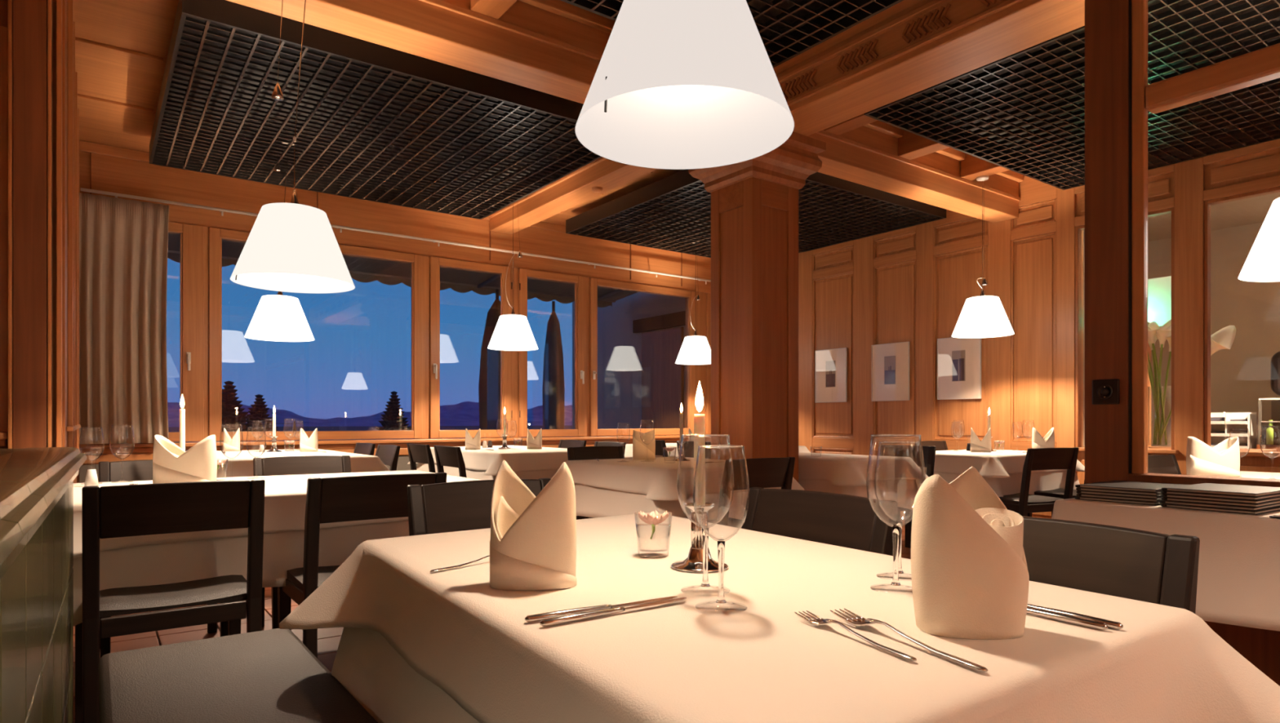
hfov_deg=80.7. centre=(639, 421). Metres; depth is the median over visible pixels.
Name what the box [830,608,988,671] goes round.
fork
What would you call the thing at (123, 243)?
curtain
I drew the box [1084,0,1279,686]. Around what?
wall
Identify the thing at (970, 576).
folded napkin
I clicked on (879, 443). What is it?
bowl
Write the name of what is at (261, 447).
shaker
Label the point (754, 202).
pillar
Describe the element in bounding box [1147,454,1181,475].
dining chair
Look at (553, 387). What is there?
closed parasol
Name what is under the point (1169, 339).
calla lily
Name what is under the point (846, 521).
dining chair
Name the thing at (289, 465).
dining chair
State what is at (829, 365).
print
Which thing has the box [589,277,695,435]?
window
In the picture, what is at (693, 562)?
candle holder
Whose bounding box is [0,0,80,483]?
wooden post
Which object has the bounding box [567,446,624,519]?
dining chair
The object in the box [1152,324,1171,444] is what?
calla lily
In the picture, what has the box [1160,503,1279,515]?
folder
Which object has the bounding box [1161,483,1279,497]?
folder
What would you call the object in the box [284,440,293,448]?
blossom
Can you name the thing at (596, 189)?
smoke detector
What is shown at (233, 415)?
conifer
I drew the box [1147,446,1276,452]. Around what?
countertop
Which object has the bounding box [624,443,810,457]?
tablecloth
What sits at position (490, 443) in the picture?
shaker
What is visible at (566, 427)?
ground
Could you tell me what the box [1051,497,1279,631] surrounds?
tablecloth
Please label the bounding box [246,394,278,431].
conifer
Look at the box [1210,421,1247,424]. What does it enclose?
shelf
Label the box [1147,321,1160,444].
calla lily
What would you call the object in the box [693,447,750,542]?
bowl
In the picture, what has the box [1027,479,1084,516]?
dining chair
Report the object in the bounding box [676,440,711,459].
dining chair
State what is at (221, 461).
blossom
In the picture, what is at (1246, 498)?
folder
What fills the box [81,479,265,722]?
dining chair
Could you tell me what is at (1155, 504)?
folder
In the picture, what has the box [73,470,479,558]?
tablecloth
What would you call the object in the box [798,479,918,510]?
cloth
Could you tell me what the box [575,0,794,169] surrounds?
pendant lamp
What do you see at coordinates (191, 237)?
window
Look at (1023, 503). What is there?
dining chair
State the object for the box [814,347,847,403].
picture
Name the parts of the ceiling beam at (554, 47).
moulding, moulding, moulding, moulding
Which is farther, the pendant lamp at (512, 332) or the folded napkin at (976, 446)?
the pendant lamp at (512, 332)
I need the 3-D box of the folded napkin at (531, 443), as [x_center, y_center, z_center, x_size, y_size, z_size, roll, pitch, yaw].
[-0.928,0.153,6.618,0.133,0.182,0.072,0,0,0]
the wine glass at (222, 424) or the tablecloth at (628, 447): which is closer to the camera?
the wine glass at (222, 424)
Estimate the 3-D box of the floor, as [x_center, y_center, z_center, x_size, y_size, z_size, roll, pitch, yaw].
[2.785,1.060,4.248,13.500,0.101,12.200,0,0,-36]
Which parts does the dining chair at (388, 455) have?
leg, backrest, leg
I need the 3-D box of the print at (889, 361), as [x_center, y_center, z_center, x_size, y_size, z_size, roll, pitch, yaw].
[2.651,-0.540,7.983,0.001,0.300,0.140,0,0,-36]
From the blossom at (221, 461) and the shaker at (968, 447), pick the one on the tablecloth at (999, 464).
the shaker at (968, 447)
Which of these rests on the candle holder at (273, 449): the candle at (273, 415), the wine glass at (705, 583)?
the candle at (273, 415)
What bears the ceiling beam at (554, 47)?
attached to the wooden post
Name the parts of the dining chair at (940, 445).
leg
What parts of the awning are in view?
arm, arm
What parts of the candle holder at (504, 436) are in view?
fluted stem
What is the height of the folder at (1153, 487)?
0.010 m
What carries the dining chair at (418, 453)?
on the floor
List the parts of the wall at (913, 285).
rail, rail, rail, panel, panel, panel, rail, rail, rail, panel, panel, rail, rail, rail, rail, panel, panel, rail, rail, panel, panel, rail, panel, panel, rail, panel, rail, panel, panel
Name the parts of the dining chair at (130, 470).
leg, leg, backrest, leg, leg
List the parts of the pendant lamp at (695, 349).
lamp shade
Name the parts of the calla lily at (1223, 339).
stem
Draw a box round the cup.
[684,502,715,514]
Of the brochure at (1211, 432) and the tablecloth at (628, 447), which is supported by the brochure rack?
the brochure at (1211, 432)
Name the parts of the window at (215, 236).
frame rail, frame rail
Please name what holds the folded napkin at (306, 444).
on the tablecloth at (242, 465)
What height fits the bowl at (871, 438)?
0.141 m
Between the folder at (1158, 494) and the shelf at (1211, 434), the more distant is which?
the shelf at (1211, 434)
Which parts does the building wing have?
door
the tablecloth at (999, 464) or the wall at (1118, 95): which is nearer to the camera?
the wall at (1118, 95)
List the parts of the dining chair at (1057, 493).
seat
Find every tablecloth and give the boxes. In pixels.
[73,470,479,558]
[216,448,389,477]
[279,512,1279,722]
[407,445,568,475]
[551,457,804,500]
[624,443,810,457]
[798,452,928,486]
[919,449,1084,478]
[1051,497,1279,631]
[1240,471,1279,479]
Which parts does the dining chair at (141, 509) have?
leg, seat, seat frame, backrest, leg, leg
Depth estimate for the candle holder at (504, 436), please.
6.69 m
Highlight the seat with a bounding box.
[98,628,377,722]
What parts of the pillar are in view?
corner post, corner post, rail, corner post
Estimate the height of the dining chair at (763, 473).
0.830 m
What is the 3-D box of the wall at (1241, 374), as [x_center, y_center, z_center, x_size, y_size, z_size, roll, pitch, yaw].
[6.302,-0.640,6.433,3.740,3.300,11.000,0,0,-36]
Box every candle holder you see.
[266,435,281,452]
[497,434,510,448]
[670,502,728,573]
[673,441,690,461]
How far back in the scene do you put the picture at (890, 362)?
7.97 m
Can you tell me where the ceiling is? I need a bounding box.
[73,0,1008,226]
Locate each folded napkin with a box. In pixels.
[152,435,217,484]
[222,428,239,451]
[299,428,318,452]
[465,428,480,449]
[489,460,576,591]
[526,428,542,448]
[632,429,655,460]
[688,427,693,441]
[911,466,1029,639]
[970,427,991,452]
[1031,427,1054,448]
[1186,436,1239,477]
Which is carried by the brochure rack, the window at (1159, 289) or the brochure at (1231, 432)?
the brochure at (1231, 432)
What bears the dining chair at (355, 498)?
on the floor
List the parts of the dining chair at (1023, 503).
leg, seat frame, seat, backrest, leg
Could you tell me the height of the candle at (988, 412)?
0.255 m
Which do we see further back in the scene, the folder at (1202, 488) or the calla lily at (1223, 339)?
the calla lily at (1223, 339)
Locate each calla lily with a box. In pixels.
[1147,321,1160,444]
[1147,325,1161,444]
[1147,328,1167,444]
[1147,364,1155,409]
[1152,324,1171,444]
[1155,319,1171,444]
[1157,325,1235,444]
[1160,335,1171,433]
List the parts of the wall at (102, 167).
panel, rail, sill, rail, curtain rail, rail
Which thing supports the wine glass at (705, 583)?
on the tablecloth at (679, 662)
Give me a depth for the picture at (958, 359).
7.35 m
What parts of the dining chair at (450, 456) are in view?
leg, backrest, leg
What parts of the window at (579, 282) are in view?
frame rail, frame rail, handle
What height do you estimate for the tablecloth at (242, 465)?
0.160 m
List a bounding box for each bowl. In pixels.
[109,425,134,459]
[219,424,243,458]
[676,436,733,528]
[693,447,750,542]
[866,438,925,528]
[874,443,924,522]
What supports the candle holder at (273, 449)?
on the tablecloth at (242, 465)
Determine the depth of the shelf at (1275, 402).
7.61 m
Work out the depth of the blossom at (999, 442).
6.04 m
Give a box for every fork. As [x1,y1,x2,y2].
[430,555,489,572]
[794,610,916,661]
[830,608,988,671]
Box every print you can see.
[825,360,835,387]
[884,355,895,384]
[951,350,965,382]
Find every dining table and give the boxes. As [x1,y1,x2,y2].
[577,515,588,519]
[897,511,900,521]
[905,510,913,548]
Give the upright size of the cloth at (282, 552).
0.382 m
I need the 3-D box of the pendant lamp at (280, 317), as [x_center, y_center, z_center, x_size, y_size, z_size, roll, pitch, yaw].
[-2.724,-1.367,5.697,0.480,1.506,0.480,0,0,-36]
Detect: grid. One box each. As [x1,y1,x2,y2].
[149,0,601,219]
[560,0,903,67]
[565,168,946,257]
[863,0,1279,190]
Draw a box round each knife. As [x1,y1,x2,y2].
[524,596,677,622]
[539,597,686,626]
[1026,604,1123,629]
[1026,607,1108,630]
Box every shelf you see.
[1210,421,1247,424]
[1210,433,1247,436]
[1210,445,1247,448]
[1258,398,1279,422]
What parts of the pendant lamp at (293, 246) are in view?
lamp shade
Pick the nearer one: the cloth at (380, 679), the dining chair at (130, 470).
the cloth at (380, 679)
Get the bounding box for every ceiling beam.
[487,156,657,234]
[773,0,1084,136]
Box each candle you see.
[179,394,185,450]
[272,406,275,435]
[503,407,506,434]
[680,404,683,441]
[693,382,705,506]
[987,408,991,431]
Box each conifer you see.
[222,381,257,431]
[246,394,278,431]
[375,391,411,431]
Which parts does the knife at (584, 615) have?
handle, blade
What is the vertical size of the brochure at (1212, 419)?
0.061 m
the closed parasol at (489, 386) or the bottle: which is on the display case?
the bottle
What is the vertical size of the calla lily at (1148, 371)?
1.001 m
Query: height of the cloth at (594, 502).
0.389 m
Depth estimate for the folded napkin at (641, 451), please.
4.85 m
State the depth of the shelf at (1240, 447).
7.55 m
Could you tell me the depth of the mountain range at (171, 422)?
1519.12 m
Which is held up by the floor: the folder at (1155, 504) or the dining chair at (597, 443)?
the dining chair at (597, 443)
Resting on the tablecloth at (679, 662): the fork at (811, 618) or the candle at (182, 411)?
the fork at (811, 618)
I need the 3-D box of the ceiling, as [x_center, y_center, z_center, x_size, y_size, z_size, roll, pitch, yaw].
[1.055,-2.190,2.929,9.150,0.300,11.900,0,0,-36]
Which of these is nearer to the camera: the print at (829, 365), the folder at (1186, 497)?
the folder at (1186, 497)
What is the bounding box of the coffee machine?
[1271,351,1279,395]
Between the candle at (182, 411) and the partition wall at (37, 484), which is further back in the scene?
the candle at (182, 411)
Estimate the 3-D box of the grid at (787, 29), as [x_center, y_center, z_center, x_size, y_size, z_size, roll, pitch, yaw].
[0.361,-2.115,2.438,2.750,0.250,2.680,0,0,-36]
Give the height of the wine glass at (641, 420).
0.257 m
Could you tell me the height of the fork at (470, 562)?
0.012 m
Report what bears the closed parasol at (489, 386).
on the terrace
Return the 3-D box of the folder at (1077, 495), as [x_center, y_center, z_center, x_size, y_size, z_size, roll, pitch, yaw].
[1.640,0.244,2.493,0.310,0.010,0.234,0,0,-37]
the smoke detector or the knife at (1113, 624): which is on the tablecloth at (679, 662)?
the knife at (1113, 624)
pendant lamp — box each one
[230,0,355,293]
[244,140,314,342]
[487,200,537,351]
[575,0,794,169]
[675,241,711,364]
[951,175,1014,338]
[1237,197,1279,282]
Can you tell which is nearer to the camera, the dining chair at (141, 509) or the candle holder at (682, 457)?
the dining chair at (141, 509)
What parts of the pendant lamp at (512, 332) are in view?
loop cord, lamp shade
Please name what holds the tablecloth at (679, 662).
on the cloth at (380, 679)
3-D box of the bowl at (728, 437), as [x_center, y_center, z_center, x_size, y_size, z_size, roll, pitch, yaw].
[0.100,0.093,1.152,0.088,0.141,0.088,0,0,-36]
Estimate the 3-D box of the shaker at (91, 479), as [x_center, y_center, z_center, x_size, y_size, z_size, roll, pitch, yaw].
[-2.191,0.190,3.007,0.050,0.139,0.050,0,0,-36]
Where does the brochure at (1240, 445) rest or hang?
on the brochure rack
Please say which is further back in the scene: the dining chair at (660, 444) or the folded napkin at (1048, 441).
the dining chair at (660, 444)
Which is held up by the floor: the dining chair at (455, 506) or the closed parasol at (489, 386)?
the dining chair at (455, 506)
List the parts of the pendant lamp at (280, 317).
lamp shade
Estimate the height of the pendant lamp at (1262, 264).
1.662 m
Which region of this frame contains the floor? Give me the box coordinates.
[72,518,911,722]
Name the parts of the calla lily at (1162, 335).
stem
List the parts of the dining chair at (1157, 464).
leg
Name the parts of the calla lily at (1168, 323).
stem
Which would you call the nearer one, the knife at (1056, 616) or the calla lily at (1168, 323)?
the knife at (1056, 616)
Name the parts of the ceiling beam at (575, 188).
moulding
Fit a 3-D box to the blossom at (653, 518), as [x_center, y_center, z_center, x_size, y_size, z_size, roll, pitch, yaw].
[0.026,0.200,1.446,0.059,0.053,0.061,0,0,-36]
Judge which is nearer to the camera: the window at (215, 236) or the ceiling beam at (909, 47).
the ceiling beam at (909, 47)
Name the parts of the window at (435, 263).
handle, frame rail, frame rail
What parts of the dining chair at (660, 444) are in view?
backrest, leg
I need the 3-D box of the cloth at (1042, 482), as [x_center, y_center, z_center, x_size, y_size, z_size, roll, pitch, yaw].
[2.771,0.449,6.068,1.412,0.390,0.993,0,0,-36]
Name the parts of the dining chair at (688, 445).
leg, leg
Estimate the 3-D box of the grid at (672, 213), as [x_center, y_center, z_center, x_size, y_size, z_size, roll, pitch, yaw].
[1.108,-2.115,7.671,2.710,0.250,2.710,0,0,-36]
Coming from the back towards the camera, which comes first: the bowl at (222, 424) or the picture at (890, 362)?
the picture at (890, 362)
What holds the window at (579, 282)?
attached to the wall at (102, 167)
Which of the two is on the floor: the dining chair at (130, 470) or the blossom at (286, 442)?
the dining chair at (130, 470)
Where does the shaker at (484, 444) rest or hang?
on the tablecloth at (522, 459)
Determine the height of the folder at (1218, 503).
0.010 m
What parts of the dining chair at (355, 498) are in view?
leg, seat frame, leg, seat, backrest, leg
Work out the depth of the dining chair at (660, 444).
7.25 m
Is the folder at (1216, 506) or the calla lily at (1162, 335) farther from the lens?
the calla lily at (1162, 335)
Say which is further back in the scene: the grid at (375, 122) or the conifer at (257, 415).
the conifer at (257, 415)
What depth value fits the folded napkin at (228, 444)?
6.13 m
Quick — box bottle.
[1265,420,1275,444]
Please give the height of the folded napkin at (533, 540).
0.196 m
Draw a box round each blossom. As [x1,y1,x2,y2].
[217,458,226,470]
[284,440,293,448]
[637,510,669,539]
[664,447,675,457]
[995,440,1004,445]
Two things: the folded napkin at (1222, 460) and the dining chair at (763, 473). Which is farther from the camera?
the dining chair at (763, 473)
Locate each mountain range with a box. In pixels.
[167,401,572,422]
[168,417,572,426]
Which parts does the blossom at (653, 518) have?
stem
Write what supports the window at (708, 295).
attached to the wall at (102, 167)
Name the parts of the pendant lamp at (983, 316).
lamp shade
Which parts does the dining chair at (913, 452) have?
leg, seat frame, backrest, leg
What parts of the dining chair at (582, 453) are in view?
leg, backrest, leg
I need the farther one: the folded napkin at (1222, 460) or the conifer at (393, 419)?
the conifer at (393, 419)
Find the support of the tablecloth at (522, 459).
on the cloth at (470, 473)
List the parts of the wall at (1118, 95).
post, corner post, sill, pane, panel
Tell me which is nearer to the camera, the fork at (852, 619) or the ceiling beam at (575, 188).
the fork at (852, 619)
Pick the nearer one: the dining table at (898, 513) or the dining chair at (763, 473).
the dining chair at (763, 473)
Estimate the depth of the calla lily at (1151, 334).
6.37 m
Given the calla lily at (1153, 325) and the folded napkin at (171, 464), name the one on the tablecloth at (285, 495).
the folded napkin at (171, 464)
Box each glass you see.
[78,427,104,484]
[109,425,134,482]
[219,424,243,480]
[245,426,266,479]
[635,511,671,558]
[640,419,654,461]
[676,434,733,593]
[693,444,750,610]
[866,434,925,592]
[874,441,924,579]
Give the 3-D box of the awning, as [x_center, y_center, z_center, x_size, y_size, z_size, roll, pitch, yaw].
[-2.915,-2.012,9.030,7.900,0.355,2.442,0,0,-36]
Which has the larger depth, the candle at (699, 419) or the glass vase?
the glass vase
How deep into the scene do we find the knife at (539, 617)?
1.00 m
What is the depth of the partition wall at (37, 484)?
1.14 m
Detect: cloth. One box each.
[72,520,408,626]
[330,626,479,722]
[416,462,558,479]
[573,484,748,520]
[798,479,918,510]
[915,471,1079,497]
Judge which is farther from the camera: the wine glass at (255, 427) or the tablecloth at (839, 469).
the tablecloth at (839, 469)
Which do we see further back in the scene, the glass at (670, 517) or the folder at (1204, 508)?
the folder at (1204, 508)
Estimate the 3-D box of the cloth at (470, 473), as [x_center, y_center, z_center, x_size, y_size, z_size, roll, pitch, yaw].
[-1.180,0.444,6.683,1.142,0.389,1.888,0,0,-36]
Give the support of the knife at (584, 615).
on the tablecloth at (679, 662)
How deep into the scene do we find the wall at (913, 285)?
6.96 m
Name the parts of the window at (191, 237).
frame rail, frame rail, handle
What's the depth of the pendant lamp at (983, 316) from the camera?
6.17 m
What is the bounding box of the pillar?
[688,131,826,482]
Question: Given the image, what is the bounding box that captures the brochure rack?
[1210,412,1256,448]
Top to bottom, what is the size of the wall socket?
0.090 m
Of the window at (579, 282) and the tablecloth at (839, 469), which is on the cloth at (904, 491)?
the tablecloth at (839, 469)
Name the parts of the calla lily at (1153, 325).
stem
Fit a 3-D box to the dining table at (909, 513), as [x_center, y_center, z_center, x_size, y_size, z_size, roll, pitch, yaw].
[2.772,0.634,6.069,1.192,0.752,0.772,0,0,-36]
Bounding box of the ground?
[168,422,572,431]
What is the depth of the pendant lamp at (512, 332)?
7.09 m
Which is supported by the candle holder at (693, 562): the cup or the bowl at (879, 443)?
the cup
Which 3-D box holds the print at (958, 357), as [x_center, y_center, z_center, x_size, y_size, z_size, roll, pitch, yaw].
[3.111,-0.540,7.349,0.001,0.300,0.140,0,0,-36]
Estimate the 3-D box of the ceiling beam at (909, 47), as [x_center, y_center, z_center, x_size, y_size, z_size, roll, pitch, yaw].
[3.043,-2.058,1.877,0.590,0.405,7.660,0,0,-36]
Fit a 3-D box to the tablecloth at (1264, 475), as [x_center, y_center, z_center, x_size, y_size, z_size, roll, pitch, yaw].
[3.029,0.339,3.302,1.182,0.158,1.201,0,0,-36]
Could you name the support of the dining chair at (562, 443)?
on the floor
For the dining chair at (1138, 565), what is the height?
0.830 m
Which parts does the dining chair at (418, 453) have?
leg, backrest, leg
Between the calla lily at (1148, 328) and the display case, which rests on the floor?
the display case
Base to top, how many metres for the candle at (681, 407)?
0.255 m
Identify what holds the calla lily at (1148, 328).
in the glass vase
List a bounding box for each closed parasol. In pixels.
[478,289,500,430]
[542,301,564,429]
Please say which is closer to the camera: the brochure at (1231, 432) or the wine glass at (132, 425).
the wine glass at (132, 425)
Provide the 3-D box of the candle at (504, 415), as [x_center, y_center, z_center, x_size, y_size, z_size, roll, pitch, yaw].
[-1.204,0.003,6.702,0.023,0.260,0.023,0,0,-36]
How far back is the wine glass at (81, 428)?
3.11 m
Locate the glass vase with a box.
[1147,386,1160,448]
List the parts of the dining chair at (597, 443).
backrest, leg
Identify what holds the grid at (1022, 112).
in the ceiling
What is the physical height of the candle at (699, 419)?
0.232 m
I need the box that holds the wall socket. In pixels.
[1092,378,1119,404]
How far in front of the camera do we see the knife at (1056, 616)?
0.96 m
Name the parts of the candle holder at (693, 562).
fluted stem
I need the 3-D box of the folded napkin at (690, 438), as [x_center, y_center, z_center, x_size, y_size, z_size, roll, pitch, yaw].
[0.549,0.153,7.444,0.142,0.182,0.072,0,0,0]
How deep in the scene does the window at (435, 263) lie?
7.77 m
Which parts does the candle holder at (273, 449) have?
fluted stem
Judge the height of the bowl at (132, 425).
0.144 m
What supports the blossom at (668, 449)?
in the glass
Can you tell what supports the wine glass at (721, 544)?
on the tablecloth at (679, 662)
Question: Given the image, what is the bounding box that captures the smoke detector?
[591,186,603,192]
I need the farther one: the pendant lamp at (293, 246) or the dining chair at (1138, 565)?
the pendant lamp at (293, 246)
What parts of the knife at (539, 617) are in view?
handle, blade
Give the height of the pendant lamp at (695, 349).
1.448 m
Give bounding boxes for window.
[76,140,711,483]
[168,222,204,441]
[208,226,422,441]
[429,256,512,438]
[518,268,584,437]
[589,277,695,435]
[706,293,711,434]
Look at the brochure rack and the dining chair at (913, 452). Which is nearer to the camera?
the dining chair at (913, 452)
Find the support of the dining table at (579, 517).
on the floor
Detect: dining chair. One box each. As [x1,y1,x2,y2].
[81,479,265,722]
[98,459,228,657]
[253,455,351,629]
[277,472,446,658]
[353,442,375,455]
[374,444,399,471]
[406,443,435,473]
[406,478,551,536]
[433,445,466,477]
[558,440,586,448]
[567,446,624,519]
[594,441,626,455]
[655,440,667,457]
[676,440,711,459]
[707,457,795,528]
[741,487,897,555]
[879,444,936,555]
[915,440,947,450]
[999,447,1079,516]
[1022,515,1199,613]
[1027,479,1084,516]
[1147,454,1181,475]
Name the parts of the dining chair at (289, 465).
leg, leg, backrest, leg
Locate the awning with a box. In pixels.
[167,233,639,307]
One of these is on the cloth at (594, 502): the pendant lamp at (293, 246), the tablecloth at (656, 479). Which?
the tablecloth at (656, 479)
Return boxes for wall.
[0,447,87,722]
[798,138,1279,519]
[1083,191,1279,447]
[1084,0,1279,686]
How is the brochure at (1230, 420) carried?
on the brochure rack
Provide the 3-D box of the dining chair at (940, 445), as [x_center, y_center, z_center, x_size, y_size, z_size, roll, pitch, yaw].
[2.782,0.595,6.668,0.460,0.830,0.528,0,0,-36]
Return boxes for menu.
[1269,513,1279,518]
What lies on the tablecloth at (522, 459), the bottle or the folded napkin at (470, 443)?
the folded napkin at (470, 443)
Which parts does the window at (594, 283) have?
handle, frame rail, frame rail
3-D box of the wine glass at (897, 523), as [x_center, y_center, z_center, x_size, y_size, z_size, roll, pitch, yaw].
[0.431,0.147,1.253,0.079,0.225,0.079,0,0,-12]
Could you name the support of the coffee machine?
on the display case
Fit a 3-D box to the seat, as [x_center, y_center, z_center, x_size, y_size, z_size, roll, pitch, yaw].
[-0.311,0.771,0.794,0.410,0.478,2.650,0,0,-36]
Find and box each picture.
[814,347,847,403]
[871,342,909,401]
[937,337,981,399]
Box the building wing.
[572,292,685,429]
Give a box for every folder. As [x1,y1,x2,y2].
[1075,480,1186,493]
[1075,488,1164,496]
[1075,490,1163,499]
[1075,493,1161,502]
[1075,496,1163,506]
[1160,490,1279,500]
[1160,500,1279,511]
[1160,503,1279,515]
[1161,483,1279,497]
[1161,493,1279,504]
[1161,497,1279,507]
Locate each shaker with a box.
[84,451,98,486]
[258,444,264,452]
[481,432,487,448]
[487,432,492,448]
[966,434,970,451]
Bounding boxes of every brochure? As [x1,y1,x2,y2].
[1210,417,1225,423]
[1210,431,1225,435]
[1230,419,1247,421]
[1230,431,1247,433]
[1239,444,1247,446]
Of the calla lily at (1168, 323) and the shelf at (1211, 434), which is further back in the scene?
the shelf at (1211, 434)
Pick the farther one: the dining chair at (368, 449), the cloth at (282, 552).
the dining chair at (368, 449)
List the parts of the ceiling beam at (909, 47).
moulding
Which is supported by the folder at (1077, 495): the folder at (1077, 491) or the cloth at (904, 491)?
the folder at (1077, 491)
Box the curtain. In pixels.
[79,192,169,444]
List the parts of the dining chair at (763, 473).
seat, leg, backrest, leg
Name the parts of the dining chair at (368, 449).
leg, leg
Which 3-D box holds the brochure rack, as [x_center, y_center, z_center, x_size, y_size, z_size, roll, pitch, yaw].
[6.045,0.460,7.727,0.235,1.100,0.395,0,0,-36]
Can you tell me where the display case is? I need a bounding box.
[1256,398,1279,452]
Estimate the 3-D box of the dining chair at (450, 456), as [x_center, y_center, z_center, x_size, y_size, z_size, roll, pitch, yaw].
[-1.226,0.595,5.635,0.528,0.830,0.460,0,0,-36]
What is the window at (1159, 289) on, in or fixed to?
attached to the wall at (1241, 374)
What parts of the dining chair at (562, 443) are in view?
leg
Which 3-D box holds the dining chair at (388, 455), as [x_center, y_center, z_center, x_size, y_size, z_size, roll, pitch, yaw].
[-2.090,0.595,5.564,0.528,0.830,0.460,0,0,-36]
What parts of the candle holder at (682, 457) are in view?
fluted stem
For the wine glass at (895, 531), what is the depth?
1.16 m
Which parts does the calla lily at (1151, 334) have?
stem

